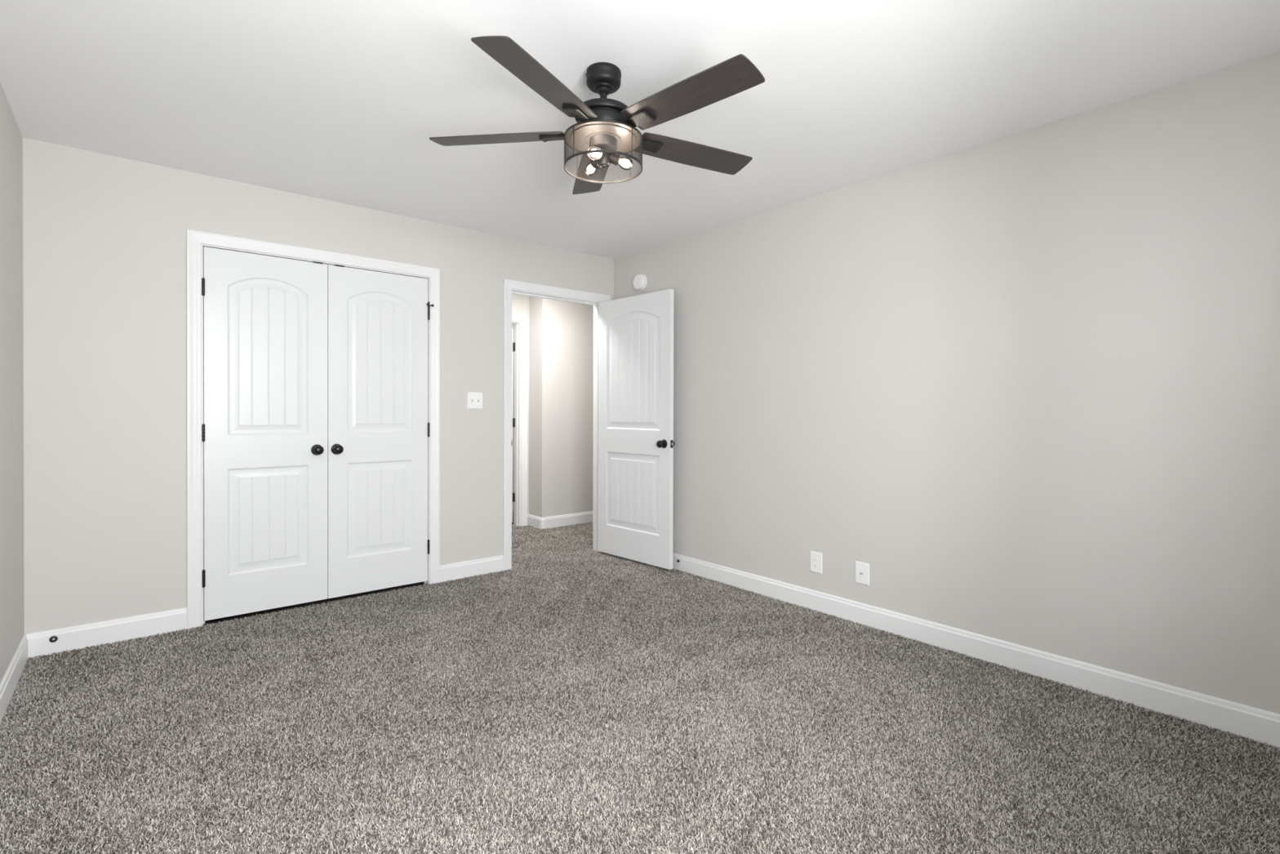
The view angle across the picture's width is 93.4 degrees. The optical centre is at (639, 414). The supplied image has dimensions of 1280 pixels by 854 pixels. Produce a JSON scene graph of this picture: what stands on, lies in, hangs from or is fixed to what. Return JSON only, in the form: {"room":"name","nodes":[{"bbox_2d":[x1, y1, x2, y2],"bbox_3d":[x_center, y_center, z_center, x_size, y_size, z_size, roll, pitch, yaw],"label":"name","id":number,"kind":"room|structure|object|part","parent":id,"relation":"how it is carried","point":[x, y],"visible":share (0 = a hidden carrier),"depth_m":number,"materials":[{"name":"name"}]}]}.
{"room":"empty bedroom","nodes":[
{"label":"empty bedroom","id":0,"kind":"room"},
{"bbox_2d":[0,82,24,683],"bbox_3d":[-1.473,-0.053,1.050,0.114,2.460,4.564,0,0,-40],"label":"wall","id":1,"kind":"structure","parent":0,"point":[11,331],"depth_m":2.54,"materials":[{"name":"grey paint"}]},
{"bbox_2d":[0,634,27,723],"bbox_3d":[-1.464,1.108,1.142,0.014,0.116,4.450,0,0,-40],"label":"baseboard","id":2,"kind":"structure","parent":1,"relation":"attached to","point":[8,684],"depth_m":2.49,"materials":[{"name":"white paint"}]},
{"bbox_2d":[22,137,613,634],"bbox_3d":[-1.641,-0.072,3.963,3.602,2.460,0.114,0,0,-40],"label":"wall","id":3,"kind":"structure","parent":0,"point":[104,265],"depth_m":3.12,"materials":[{"name":"grey paint"}]},
{"bbox_2d":[48,635,57,642],"bbox_3d":[-2.811,1.077,2.892,0.030,0.030,0.010,0,0,-40],"label":"door stop","id":4,"kind":"object","parent":3,"relation":"attached to","point":[54,638],"visible":1,"depth_m":2.89,"materials":[{"name":"black metal"}]},
{"bbox_2d":[26,607,186,657],"bbox_3d":[-2.660,1.092,3.034,0.614,0.116,0.014,0,0,-40],"label":"baseboard","id":5,"kind":"structure","parent":3,"relation":"attached to","point":[82,636],"depth_m":3.02,"materials":[{"name":"white paint"}]},
{"bbox_2d":[201,246,327,621],"bbox_3d":[-2.130,0.106,3.463,0.621,2.035,0.098,0,0,-40],"label":"door","id":6,"kind":"structure","parent":3,"relation":"in","point":[264,425],"depth_m":3.46,"materials":[{"name":"white paint"}]},
{"bbox_3d":[-1.924,0.212,3.609,0.055,0.055,0.057,0,0,-40],"label":"knob","id":7,"kind":"part","parent":6,"relation":"part of","materials":[{"name":"brown metal"}]},
{"bbox_2d":[186,229,439,628],"bbox_3d":[-1.930,0.080,3.709,1.376,2.136,0.132,0,0,-40],"label":"door frame","id":8,"kind":"structure","parent":3,"relation":"attached to","point":[194,239],"depth_m":3.30,"materials":[{"name":"white paint"}]},
{"bbox_2d":[327,264,434,598],"bbox_3d":[-1.644,0.105,3.870,0.642,2.035,0.098,0,0,-40],"label":"door","id":9,"kind":"structure","parent":3,"relation":"in","point":[378,429],"depth_m":3.85,"materials":[{"name":"white paint"}]},
{"bbox_3d":[-1.841,0.212,3.679,0.055,0.055,0.057,0,0,-40],"label":"knob","id":10,"kind":"part","parent":9,"relation":"part of","materials":[{"name":"brown metal"}]},
{"bbox_2d":[439,555,503,582],"bbox_3d":[-1.187,1.089,4.271,0.481,0.116,0.014,0,0,-40],"label":"baseboard","id":11,"kind":"structure","parent":3,"relation":"attached to","point":[460,570],"depth_m":4.26,"materials":[{"name":"white paint"}]},
{"bbox_2d":[466,391,482,408],"bbox_3d":[-1.165,-0.100,4.275,0.116,0.118,0.020,0,0,-40],"label":"light switch","id":12,"kind":"object","parent":3,"relation":"attached to","point":[474,399],"visible":1,"depth_m":4.27,"materials":[{"name":"white plastic"}]},
{"bbox_2d":[502,279,610,570],"bbox_3d":[-0.661,0.078,4.774,0.974,2.136,0.132,0,0,-40],"label":"door frame","id":13,"kind":"structure","parent":3,"relation":"attached to","point":[508,285],"depth_m":4.46,"materials":[{"name":"white paint"}]},
{"bbox_2d":[597,288,675,569],"bbox_3d":[-0.051,0.105,4.677,0.162,2.035,0.828,0,1,-44],"label":"door","id":14,"kind":"structure","parent":3,"relation":"in","point":[636,442],"depth_m":4.62,"materials":[{"name":"white paint"}]},
{"bbox_3d":[0.151,0.214,4.394,0.057,0.055,0.055,0,1,-44],"label":"knob","id":15,"kind":"part","parent":14,"relation":"part of","materials":[{"name":"brown metal"}]},
{"bbox_2d":[512,324,514,511],"bbox_3d":[-2.073,-0.089,6.423,1.800,2.460,1.361,0,0,-40],"label":"wall","id":16,"kind":"structure","parent":0,"point":[513,324],"depth_m":7.04,"materials":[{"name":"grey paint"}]},
{"bbox_2d":[511,293,528,515],"bbox_3d":[-1.711,-0.084,5.764,1.407,2.460,0.114,0,0,-40],"label":"wall","id":17,"kind":"structure","parent":0,"point":[520,304],"depth_m":6.16,"materials":[{"name":"grey paint"}]},
{"bbox_2d":[511,324,515,522],"bbox_3d":[-1.538,0.089,6.466,0.044,2.035,0.808,0,0,-39],"label":"door","id":18,"kind":"structure","parent":17,"relation":"in","point":[513,344],"depth_m":6.19,"materials":[{"name":"white paint"}]},
{"bbox_2d":[511,313,528,526],"bbox_3d":[-1.574,0.064,5.869,1.011,2.143,0.133,0,0,-40],"label":"door frame","id":19,"kind":"structure","parent":17,"relation":"attached to","point":[523,319],"depth_m":6.12,"materials":[{"name":"white paint"}]},
{"bbox_2d":[528,296,593,517],"bbox_3d":[-0.248,-0.086,6.822,2.193,2.460,0.374,0,0,-40],"label":"wall","id":20,"kind":"structure","parent":0,"point":[561,333],"depth_m":6.13,"materials":[{"name":"grey paint"}]},
{"bbox_2d":[527,511,592,528],"bbox_3d":[-0.216,1.076,6.776,2.207,0.116,0.274,0,0,-40],"label":"baseboard","id":21,"kind":"structure","parent":20,"relation":"attached to","point":[534,521],"depth_m":6.12,"materials":[{"name":"white paint"}]},
{"bbox_2d":[0,511,1279,853],"bbox_3d":[-0.187,1.171,4.033,5.916,0.062,7.464,0,0,-40],"label":"floor","id":22,"kind":"structure","parent":0,"point":[573,697],"depth_m":2.13,"materials":[{"name":"carpet"}]},
{"bbox_2d":[0,0,1279,259],"bbox_3d":[-0.179,-1.323,4.018,5.916,0.050,7.464,0,0,-40],"label":"ceiling","id":23,"kind":"structure","parent":0,"point":[342,101],"depth_m":2.34,"materials":[{"name":"white paint"}]},
{"bbox_2d":[429,35,764,194],"bbox_3d":[-0.105,-1.105,2.256,1.285,0.363,1.270,0,0,-40],"label":"ceiling fan","id":24,"kind":"object","parent":23,"relation":"hanging from","point":[605,131],"visible":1,"depth_m":2.16,"materials":[{"name":"brown wood"}]},
{"bbox_3d":[-0.540,-1.060,2.319,0.521,0.005,0.137,0,13,7],"label":"blade","id":25,"kind":"part","parent":24,"relation":"part of","materials":[{"name":"brown wood"}]},
{"bbox_3d":[-0.310,-1.048,1.901,0.137,0.005,0.521,14,7,24],"label":"blade","id":26,"kind":"part","parent":24,"relation":"part of","materials":[{"name":"wood"}]},
{"bbox_3d":[-0.213,-1.067,2.666,0.137,0.005,0.521,-12,4,-10],"label":"blade","id":27,"kind":"part","parent":24,"relation":"part of","materials":[{"name":"wood"}]},
{"bbox_2d":[584,160,599,176],"bbox_3d":[-0.176,-0.956,2.319,0.048,0.063,0.096,0,0,-40],"label":"bulb","id":28,"kind":"object","parent":24,"relation":"attached to","point":[594,165],"depth_m":2.32,"materials":[{"name":"white glass"}]},
{"bbox_2d":[586,146,605,159],"bbox_3d":[-0.160,-0.955,2.208,0.090,0.063,0.072,0,0,-40],"label":"bulb","id":29,"kind":"object","parent":24,"relation":"attached to","point":[593,156],"depth_m":2.21,"materials":[{"name":"white glass"}]},
{"bbox_2d":[608,152,632,170],"bbox_3d":[-0.075,-0.955,2.277,0.089,0.063,0.074,0,0,-40],"label":"bulb","id":30,"kind":"object","parent":24,"relation":"attached to","point":[614,158],"depth_m":2.27,"materials":[{"name":"white glass"}]},
{"bbox_3d":[0.158,-1.048,1.990,0.521,0.005,0.137,2,-10,43],"label":"blade","id":31,"kind":"part","parent":24,"relation":"part of","materials":[{"name":"brown wood"}]},
{"bbox_3d":[0.218,-1.060,2.462,0.521,0.005,0.137,-1,-10,-29],"label":"blade","id":32,"kind":"part","parent":24,"relation":"part of","materials":[{"name":"brown wood"}]},
{"bbox_2d":[613,51,1279,714],"bbox_3d":[1.249,-0.059,3.409,0.114,2.460,4.678,0,0,-40],"label":"wall","id":33,"kind":"structure","parent":0,"point":[1028,381],"depth_m":2.72,"materials":[{"name":"grey paint"}]},
{"bbox_2d":[632,273,646,290],"bbox_3d":[-0.006,-1.049,4.779,0.044,0.135,0.135,0,0,-40],"label":"smoke detector","id":34,"kind":"object","parent":33,"relation":"attached to","point":[639,282],"visible":1,"depth_m":4.75,"materials":[{"name":"white plastic"}]},
{"bbox_2d":[810,551,822,573],"bbox_3d":[1.040,0.873,3.565,0.009,0.121,0.080,0,0,-40],"label":"power outlet","id":35,"kind":"object","parent":33,"relation":"attached to","point":[815,557],"visible":1,"depth_m":3.56,"materials":[{"name":"white plastic"}]},
{"bbox_2d":[813,556,817,561],"bbox_3d":[1.038,0.854,3.564,0.003,0.027,0.034,0,0,-40],"label":"receptacle","id":36,"kind":"object","parent":35,"relation":"attached to","point":[815,558],"depth_m":3.56,"materials":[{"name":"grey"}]},
{"bbox_2d":[813,563,817,568],"bbox_3d":[1.038,0.892,3.564,0.003,0.027,0.034,0,0,-40],"label":"receptacle","id":37,"kind":"object","parent":35,"relation":"attached to","point":[815,565],"depth_m":3.56,"materials":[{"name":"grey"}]},
{"bbox_2d":[855,560,869,585],"bbox_3d":[1.225,0.878,3.337,0.018,0.119,0.082,0,0,-40],"label":"outlet","id":38,"kind":"object","parent":33,"relation":"attached to","point":[862,569],"visible":1,"depth_m":3.34,"materials":[{"name":"white plastic"}]},
{"bbox_2d":[672,552,1279,747],"bbox_3d":[1.196,1.102,3.375,0.014,0.116,4.450,0,0,-40],"label":"baseboard","id":39,"kind":"structure","parent":33,"relation":"attached to","point":[1263,726],"depth_m":2.71,"materials":[{"name":"white paint"}]}
]}

